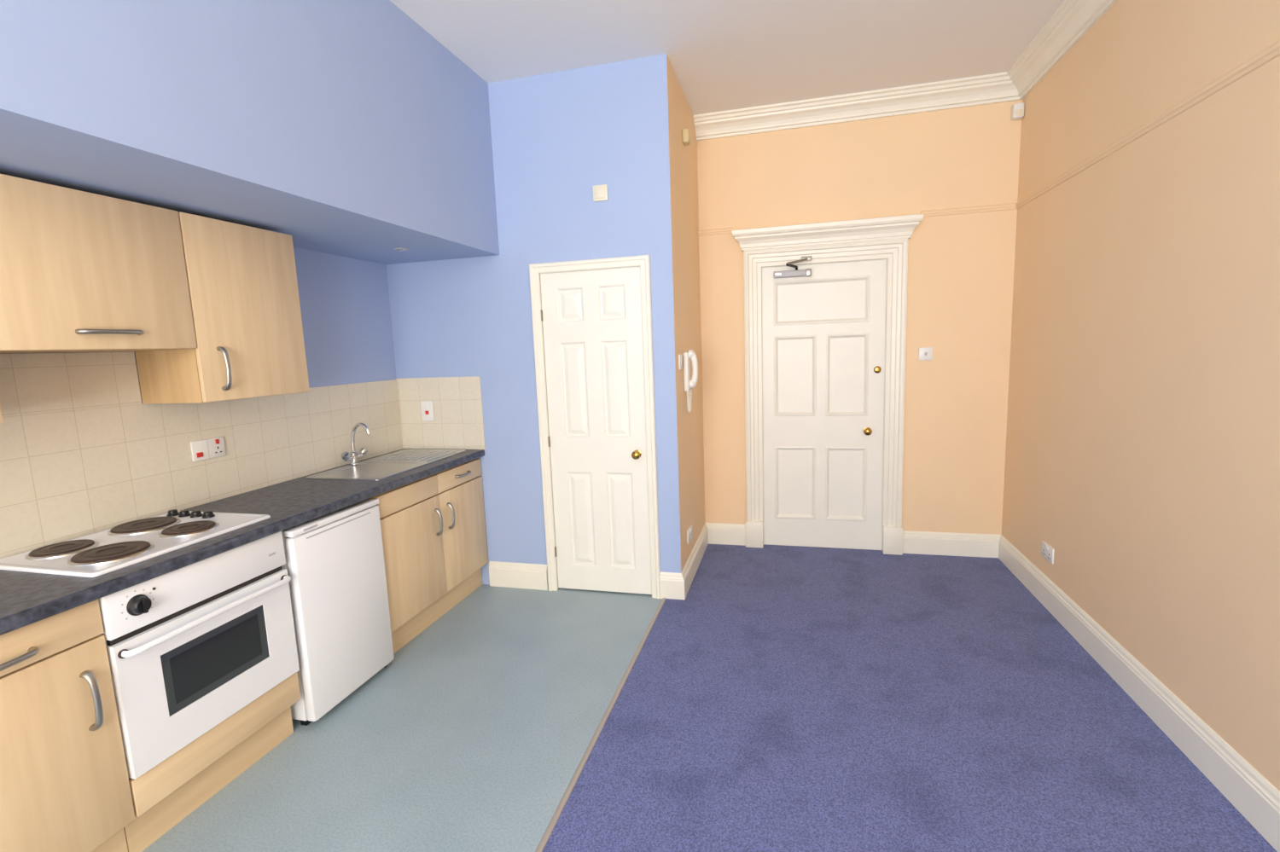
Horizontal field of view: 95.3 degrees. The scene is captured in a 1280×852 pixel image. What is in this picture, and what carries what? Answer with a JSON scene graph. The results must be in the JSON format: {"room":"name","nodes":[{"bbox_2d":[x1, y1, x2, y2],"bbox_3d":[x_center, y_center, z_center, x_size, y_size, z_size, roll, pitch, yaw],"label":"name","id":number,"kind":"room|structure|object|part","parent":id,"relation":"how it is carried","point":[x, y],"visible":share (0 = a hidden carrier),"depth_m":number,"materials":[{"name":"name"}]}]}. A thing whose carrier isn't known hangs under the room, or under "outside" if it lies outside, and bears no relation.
{"room":"studio apartment","nodes":[
{"label":"studio apartment","id":0,"kind":"room"},
{"bbox_2d":[0,405,3,424],"bbox_3d":[-2.017,-0.311,1.348,0.356,0.700,0.602,0,8,15],"label":"upper cabinet","id":1,"kind":"object","parent":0,"point":[1,416],"depth_m":1.64,"materials":[{"name":"beige wood"}]},
{"bbox_2d":[3,247,396,411],"bbox_3d":[-2.239,-0.131,1.477,0.120,3.040,6.989,0,8,15],"label":"wall","id":2,"kind":"structure","parent":0,"point":[344,301],"depth_m":3.33,"materials":[{"name":"blue paint"}]},
{"bbox_2d":[0,351,141,417],"bbox_3d":[-2.036,-0.147,1.998,0.008,0.204,0.585,0,8,15],"label":"tile backsplash","id":3,"kind":"structure","parent":2,"relation":"attached to","point":[31,383],"depth_m":2.05,"materials":[{"name":"beige tile"}]},
{"bbox_2d":[0,174,197,354],"bbox_3d":[-1.872,-0.495,1.905,0.358,0.496,0.583,0,8,15],"label":"upper cabinet","id":4,"kind":"object","parent":2,"relation":"attached to","point":[81,271],"depth_m":1.84,"materials":[{"name":"beige wood"}]},
{"bbox_2d":[0,379,403,558],"bbox_3d":[-1.911,0.117,2.477,0.008,0.456,2.760,0,8,15],"label":"tile backsplash","id":5,"kind":"structure","parent":2,"relation":"attached to","point":[65,475],"depth_m":2.36,"materials":[{"name":"beige tile"}]},
{"bbox_2d":[190,436,225,461],"bbox_3d":[-1.882,0.100,2.545,0.014,0.086,0.146,0,8,15],"label":"double socket","id":6,"kind":"object","parent":5,"relation":"attached to","point":[210,448],"visible":1,"depth_m":2.54,"materials":[{"name":"white plastic"}]},
{"bbox_2d":[134,211,309,403],"bbox_3d":[-1.733,-0.469,2.441,0.356,0.700,0.501,0,8,15],"label":"upper cabinet","id":7,"kind":"object","parent":2,"relation":"attached to","point":[242,282],"depth_m":2.33,"materials":[{"name":"beige wood"}]},
{"bbox_2d":[0,0,499,264],"bbox_3d":[-1.960,-1.093,0.753,0.789,0.960,5.769,0,8,15],"label":"bulkhead","id":8,"kind":"structure","parent":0,"point":[344,128],"depth_m":2.00,"materials":[{"name":"blue paint"}]},
{"bbox_2d":[393,248,408,251],"bbox_3d":[-1.295,-0.956,3.163,0.076,0.008,0.076,0,8,15],"label":"recessed light","id":9,"kind":"object","parent":8,"relation":"in","point":[395,249],"visible":1,"depth_m":3.15,"materials":[{"name":"grey plastic"}]},
{"bbox_2d":[141,584,662,851],"bbox_3d":[-1.295,1.388,1.411,1.734,0.020,6.669,0,8,15],"label":"floor","id":10,"kind":"structure","parent":0,"point":[476,730],"depth_m":2.27,"materials":[{"name":"laminate"}]},
{"bbox_2d":[0,599,135,851],"bbox_3d":[-1.841,0.946,1.545,0.604,0.860,0.498,0,8,15],"label":"base cabinet","id":11,"kind":"object","parent":10,"relation":"on","point":[65,784],"visible":0.98,"depth_m":1.57,"materials":[{"name":"brown wood"}]},
{"bbox_3d":[-1.581,0.594,1.425,0.040,0.018,0.193,0,8,15],"label":"handle","id":12,"kind":"part","parent":11,"relation":"part of","materials":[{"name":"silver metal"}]},
{"bbox_3d":[-1.609,0.577,1.431,0.019,0.104,0.495,0,8,15],"label":"drawer","id":13,"kind":"part","parent":11,"relation":"part of","materials":[{"name":"brown wood"}]},
{"bbox_3d":[-1.527,0.771,1.632,0.038,0.178,0.025,0,8,15],"label":"handle","id":14,"kind":"part","parent":11,"relation":"part of","materials":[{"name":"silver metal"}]},
{"bbox_2d":[0,448,484,635],"bbox_3d":[-1.600,0.352,2.497,0.596,0.038,2.647,0,8,15],"label":"countertop","id":15,"kind":"structure","parent":11,"relation":"on","point":[26,598],"depth_m":2.06,"materials":[{"name":"blue stone"}]},
{"bbox_2d":[0,509,270,577],"bbox_3d":[-1.747,0.384,2.045,0.485,0.030,0.610,0,8,15],"label":"cooktop","id":16,"kind":"object","parent":15,"relation":"in","point":[125,544],"visible":1,"depth_m":1.95,"materials":[{"name":"white metal"}]},
{"bbox_2d":[341,422,371,465],"bbox_3d":[-1.609,0.100,3.285,0.157,0.238,0.162,-8,10,-36],"label":"mixer tap","id":17,"kind":"object","parent":15,"relation":"on","point":[353,456],"visible":1,"depth_m":3.29,"materials":[{"name":"silver metal"}]},
{"bbox_3d":[-1.570,0.070,3.279,0.138,0.180,0.024,0,8,15],"label":"spout","id":18,"kind":"part","parent":17,"relation":"part of","materials":[{"name":"silver metal"}]},
{"bbox_2d":[306,449,465,480],"bbox_3d":[-1.403,0.281,3.342,0.455,0.157,0.825,0,8,15],"label":"stainless steel sink","id":19,"kind":"object","parent":15,"relation":"in","point":[386,466],"visible":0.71,"depth_m":3.27,"materials":[{"name":"grey metal"}]},
{"bbox_2d":[123,672,300,851],"bbox_3d":[-1.709,1.158,2.124,0.565,0.274,0.612,0,8,15],"label":"base cabinet","id":20,"kind":"object","parent":10,"relation":"on","point":[171,791],"visible":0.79,"depth_m":2.00,"materials":[{"name":"brown wood"}]},
{"bbox_2d":[98,530,299,779],"bbox_3d":[-1.681,0.731,2.055,0.605,0.580,0.608,0,8,15],"label":"oven","id":21,"kind":"object","parent":20,"relation":"on","point":[189,648],"visible":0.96,"depth_m":1.92,"materials":[{"name":"white metal"}]},
{"bbox_3d":[-1.511,0.667,1.707,0.007,0.026,0.026,0,8,15],"label":"handle mount","id":22,"kind":"part","parent":21,"relation":"part of","materials":[{"name":"metal"}]},
{"bbox_3d":[-1.465,0.511,1.966,0.030,0.135,0.608,0,8,15],"label":"control panel","id":23,"kind":"part","parent":21,"relation":"part of","materials":[{"name":"white metal"}]},
{"bbox_3d":[-1.419,0.623,1.970,0.054,0.030,0.583,0,8,15],"label":"door handle","id":24,"kind":"part","parent":21,"relation":"part of","materials":[{"name":"white metal"}]},
{"bbox_3d":[-1.454,0.790,2.004,0.024,0.207,0.370,0,8,15],"label":"door glass","id":25,"kind":"part","parent":21,"relation":"part of","materials":[{"name":"grey glass"}]},
{"bbox_2d":[281,498,394,726],"bbox_3d":[-1.548,0.794,2.635,0.570,0.845,0.499,0,8,15],"label":"fridge","id":26,"kind":"object","parent":10,"relation":"on","point":[334,565],"visible":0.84,"depth_m":2.50,"materials":[{"name":"white metal"}]},
{"bbox_3d":[-1.312,0.389,2.514,0.050,0.026,0.499,0,8,15],"label":"trim","id":27,"kind":"part","parent":26,"relation":"part of","materials":[{"name":"white plastic"}]},
{"bbox_2d":[366,458,488,654],"bbox_3d":[-1.368,0.682,3.356,0.604,0.860,0.967,0,8,15],"label":"base cabinet","id":28,"kind":"object","parent":10,"relation":"on","point":[433,532],"visible":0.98,"depth_m":3.21,"materials":[{"name":"brown wood"}]},
{"bbox_3d":[-1.196,0.358,3.017,0.019,0.107,0.492,0,8,15],"label":"drawer","id":29,"kind":"part","parent":28,"relation":"part of","materials":[{"name":"brown wood"}]},
{"bbox_3d":[-1.183,0.703,3.064,0.019,0.572,0.492,0,8,15],"label":"door","id":30,"kind":"part","parent":28,"relation":"part of","materials":[{"name":"brown wood"}]},
{"bbox_3d":[-1.110,0.533,3.232,0.038,0.158,0.025,0,8,15],"label":"handle","id":31,"kind":"part","parent":28,"relation":"part of","materials":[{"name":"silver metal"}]},
{"bbox_3d":[-1.080,0.516,3.347,0.038,0.158,0.025,0,8,15],"label":"handle","id":32,"kind":"part","parent":28,"relation":"part of","materials":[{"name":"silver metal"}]},
{"bbox_3d":[-1.075,0.291,3.481,0.019,0.107,0.469,0,8,15],"label":"drawer","id":33,"kind":"part","parent":28,"relation":"part of","materials":[{"name":"brown wood"}]},
{"bbox_3d":[-1.062,0.635,3.527,0.019,0.572,0.469,0,8,15],"label":"door","id":34,"kind":"part","parent":28,"relation":"part of","materials":[{"name":"brown wood"}]},
{"bbox_3d":[-1.044,0.288,3.482,0.040,0.018,0.148,0,8,15],"label":"handle","id":35,"kind":"part","parent":28,"relation":"part of","materials":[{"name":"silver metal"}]},
{"bbox_2d":[535,598,666,851],"bbox_3d":[-0.572,1.437,0.749,0.026,0.008,5.749,0,8,15],"label":"threshold strip","id":36,"kind":"object","parent":10,"relation":"on","point":[548,832],"visible":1,"depth_m":2.23,"materials":[{"name":"silver metal"}]},
{"bbox_2d":[385,53,684,585],"bbox_3d":[-0.681,-0.473,3.572,1.838,3.040,0.100,0,8,15],"label":"wall pier","id":37,"kind":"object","parent":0,"point":[556,136],"depth_m":3.39,"materials":[{"name":"blue paint"}]},
{"bbox_2d":[395,376,485,449],"bbox_3d":[-1.277,-0.080,3.728,0.604,0.462,0.008,0,8,15],"label":"tile backsplash","id":38,"kind":"structure","parent":37,"relation":"attached to","point":[458,423],"depth_m":3.72,"materials":[{"name":"beige tile"}]},
{"bbox_2d":[420,401,434,421],"bbox_3d":[-1.363,-0.097,3.737,0.086,0.130,0.014,0,8,15],"label":"switch","id":39,"kind":"object","parent":38,"relation":"attached to","point":[427,407],"visible":1,"depth_m":3.73,"materials":[{"name":"white plastic"}]},
{"bbox_2d":[488,561,548,590],"bbox_3d":[-0.781,0.960,3.745,0.403,0.162,0.020,0,8,15],"label":"baseboard","id":40,"kind":"structure","parent":37,"relation":"attached to","point":[501,574],"depth_m":3.73,"materials":[{"name":"beige paint"}]},
{"bbox_2d":[529,255,660,599],"bbox_3d":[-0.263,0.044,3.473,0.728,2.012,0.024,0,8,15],"label":"trim","id":41,"kind":"structure","parent":37,"relation":"attached to","point":[643,261],"depth_m":3.44,"materials":[{"name":"beige paint"}]},
{"bbox_2d":[540,309,556,557],"bbox_3d":[-0.557,0.066,3.563,0.007,1.525,0.019,0,8,15],"label":"hinges","id":42,"kind":"object","parent":41,"relation":"attached to","point":[541,311],"visible":1,"depth_m":3.56,"materials":[{"name":"gold metal"}]},
{"bbox_2d":[540,266,651,594],"bbox_3d":[-0.253,0.061,3.513,0.616,1.946,0.036,0,8,15],"label":"door","id":43,"kind":"structure","parent":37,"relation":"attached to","point":[592,319],"depth_m":3.49,"materials":[{"name":"beige paint"}]},
{"bbox_2d":[631,449,641,459],"bbox_3d":[-0.022,0.169,3.420,0.052,0.052,0.057,0,8,15],"label":"handle","id":44,"kind":"object","parent":43,"relation":"attached to","point":[636,455],"visible":1,"depth_m":3.40,"materials":[{"name":"gold metal"}]},
{"bbox_2d":[592,184,608,202],"bbox_3d":[-0.223,-1.308,3.272,0.086,0.086,0.014,0,8,15],"label":"blank plate","id":45,"kind":"object","parent":37,"relation":"attached to","point":[600,192],"visible":1,"depth_m":3.27,"materials":[{"name":"beige plastic"}]},
{"bbox_2d":[669,62,705,565],"bbox_3d":[0.286,-0.545,3.835,0.100,3.040,0.907,0,8,15],"label":"wall pier","id":46,"kind":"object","parent":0,"point":[685,179],"depth_m":3.73,"materials":[{"name":"paint"}]},
{"bbox_2d":[678,354,682,369],"bbox_3d":[0.240,-0.377,3.431,0.014,0.086,0.086,0,8,15],"label":"light switch","id":47,"kind":"object","parent":46,"relation":"attached to","point":[680,357],"visible":1,"depth_m":3.41,"materials":[{"name":"white plastic"}]},
{"bbox_2d":[682,128,690,145],"bbox_3d":[0.283,-1.762,3.557,0.038,0.075,0.070,0,8,15],"label":"junction box","id":48,"kind":"object","parent":46,"relation":"attached to","point":[686,134],"visible":1,"depth_m":3.53,"materials":[{"name":"beige plastic"}]},
{"bbox_3d":[0.300,-1.762,3.553,0.004,0.065,0.060,0,8,15],"label":"box lid","id":49,"kind":"part","parent":48,"relation":"part of","materials":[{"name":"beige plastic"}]},
{"bbox_2d":[686,523,692,544],"bbox_3d":[0.320,0.690,3.732,0.013,0.086,0.146,0,8,15],"label":"wall socket","id":50,"kind":"object","parent":46,"relation":"attached to","point":[689,531],"depth_m":3.71,"materials":[{"name":"white plastic"}]},
{"bbox_2d":[682,349,698,412],"bbox_3d":[0.315,-0.276,3.579,0.083,0.383,0.098,0,8,15],"label":"phone","id":51,"kind":"object","parent":46,"relation":"attached to","point":[689,384],"visible":1,"depth_m":3.55,"materials":[{"name":"white plastic"}]},
{"bbox_3d":[0.288,-0.334,3.581,0.032,0.240,0.090,0,8,15],"label":"plate","id":52,"kind":"part","parent":51,"relation":"part of","materials":[{"name":"white plastic"}]},
{"bbox_3d":[0.305,-0.163,3.596,0.023,0.154,0.095,0,8,15],"label":"coiled cord","id":53,"kind":"part","parent":51,"relation":"part of","materials":[{"name":"white plastic"}]},
{"bbox_2d":[389,0,1064,115],"bbox_3d":[-0.376,-1.691,0.779,4.083,0.100,7.016,0,8,15],"label":"ceiling","id":54,"kind":"structure","parent":0,"point":[723,55],"depth_m":2.96,"materials":[{"name":"white paint"}]},
{"bbox_2d":[697,99,1022,535],"bbox_3d":[1.408,-0.618,4.068,2.055,3.040,0.120,0,8,15],"label":"wall","id":55,"kind":"structure","parent":0,"point":[961,267],"depth_m":3.89,"materials":[{"name":"orange paint"}]},
{"bbox_2d":[659,523,745,599],"bbox_3d":[0.459,0.888,3.936,0.305,0.162,1.073,1,8,22],"label":"baseboard","id":56,"kind":"structure","parent":55,"relation":"attached to","point":[675,586],"depth_m":3.98,"materials":[{"name":"beige paint"}]},
{"bbox_2d":[698,227,733,236],"bbox_3d":[0.534,-1.372,4.116,0.241,0.040,0.015,0,8,15],"label":"rail","id":57,"kind":"object","parent":55,"relation":"attached to","point":[727,230],"visible":0.87,"depth_m":4.11,"materials":[{"name":"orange paint"}]},
{"bbox_2d":[762,259,886,550],"bbox_3d":[1.290,-0.120,4.141,0.834,2.026,0.049,0,8,15],"label":"door","id":58,"kind":"structure","parent":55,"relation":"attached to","point":[823,333],"depth_m":4.12,"materials":[{"name":"beige paint"}]},
{"bbox_2d":[773,256,811,279],"bbox_3d":[1.034,-1.081,3.960,0.255,0.127,0.169,0,8,15],"label":"door closer","id":59,"kind":"object","parent":58,"relation":"attached to","point":[797,273],"depth_m":3.98,"materials":[{"name":"grey metal"}]},
{"bbox_3d":[1.032,-1.079,3.951,0.020,0.035,0.152,4,10,39],"label":"arm","id":60,"kind":"part","parent":59,"relation":"part of","materials":[{"name":"black plastic"}]},
{"bbox_2d":[863,427,872,436],"bbox_3d":[1.576,0.038,4.040,0.054,0.054,0.057,0,8,15],"label":"handle","id":61,"kind":"object","parent":58,"relation":"attached to","point":[867,431],"visible":1,"depth_m":4.02,"materials":[{"name":"gold metal"}]},
{"bbox_2d":[873,366,881,373],"bbox_3d":[1.625,-0.386,3.990,0.048,0.048,0.011,0,8,15],"label":"lock","id":62,"kind":"object","parent":58,"relation":"attached to","point":[877,369],"visible":1,"depth_m":3.98,"materials":[{"name":"gold metal"}]},
{"bbox_2d":[745,519,903,555],"bbox_3d":[1.309,0.798,4.207,1.078,0.196,0.058,0,8,15],"label":"blocks","id":63,"kind":"object","parent":55,"relation":"attached to","point":[892,536],"visible":0.96,"depth_m":4.08,"materials":[{"name":"beige paint"}]},
{"bbox_2d":[743,238,908,527],"bbox_3d":[1.270,-0.265,4.066,1.066,1.950,0.050,0,8,15],"label":"trim","id":64,"kind":"structure","parent":55,"relation":"attached to","point":[895,251],"depth_m":4.01,"materials":[{"name":"beige paint"}]},
{"bbox_2d":[731,214,923,251],"bbox_3d":[1.224,-1.283,3.896,1.202,0.132,0.115,0,8,15],"label":"crown molding","id":65,"kind":"structure","parent":55,"relation":"attached to","point":[896,227],"depth_m":3.86,"materials":[{"name":"beige paint"}]},
{"bbox_2d":[918,347,932,360],"bbox_3d":[1.905,-0.481,3.888,0.086,0.086,0.014,0,8,15],"label":"light switch","id":66,"kind":"object","parent":55,"relation":"attached to","point":[925,353],"visible":1,"depth_m":3.89,"materials":[{"name":"white plastic"}]},
{"bbox_2d":[1011,102,1024,120],"bbox_3d":[2.300,-1.917,3.552,0.060,0.085,0.059,0,8,15],"label":"sensor","id":67,"kind":"object","parent":55,"relation":"attached to","point":[1017,109],"visible":1,"depth_m":3.53,"materials":[{"name":"white plastic"}]},
{"bbox_2d":[542,544,1277,851],"bbox_3d":[0.592,1.367,1.034,2.109,0.024,6.896,0,8,15],"label":"floor","id":68,"kind":"structure","parent":0,"point":[795,699],"depth_m":2.23,"materials":[{"name":"blue carpet"}]},
{"bbox_2d":[1001,0,1279,791],"bbox_3d":[1.599,-0.140,0.489,0.120,3.040,7.016,0,8,15],"label":"wall","id":69,"kind":"structure","parent":0,"point":[1143,448],"depth_m":2.24,"materials":[{"name":"orange paint"}]},
{"bbox_2d":[693,0,1117,140],"bbox_3d":[0.517,-1.581,0.562,2.005,0.125,6.776,0,8,15],"label":"crown molding","id":70,"kind":"structure","parent":69,"relation":"attached to","point":[1073,19],"depth_m":3.62,"materials":[{"name":"beige paint"}]},
{"bbox_2d":[1041,541,1054,564],"bbox_3d":[2.241,0.694,3.211,0.014,0.086,0.146,0,8,15],"label":"wall socket","id":71,"kind":"object","parent":69,"relation":"attached to","point":[1048,552],"visible":1,"depth_m":3.19,"materials":[{"name":"white plastic"}]},
{"bbox_2d":[902,530,1279,851],"bbox_3d":[1.293,1.286,0.776,0.622,0.162,6.776,0,8,15],"label":"baseboard","id":72,"kind":"structure","parent":69,"relation":"attached to","point":[1245,788],"depth_m":2.31,"materials":[{"name":"beige paint"}]},
{"bbox_2d":[920,40,1279,217],"bbox_3d":[1.245,-0.904,0.471,0.554,0.040,6.776,0,8,15],"label":"rail","id":73,"kind":"object","parent":69,"relation":"attached to","point":[1272,52],"visible":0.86,"depth_m":2.31,"materials":[{"name":"orange paint"}]}
]}

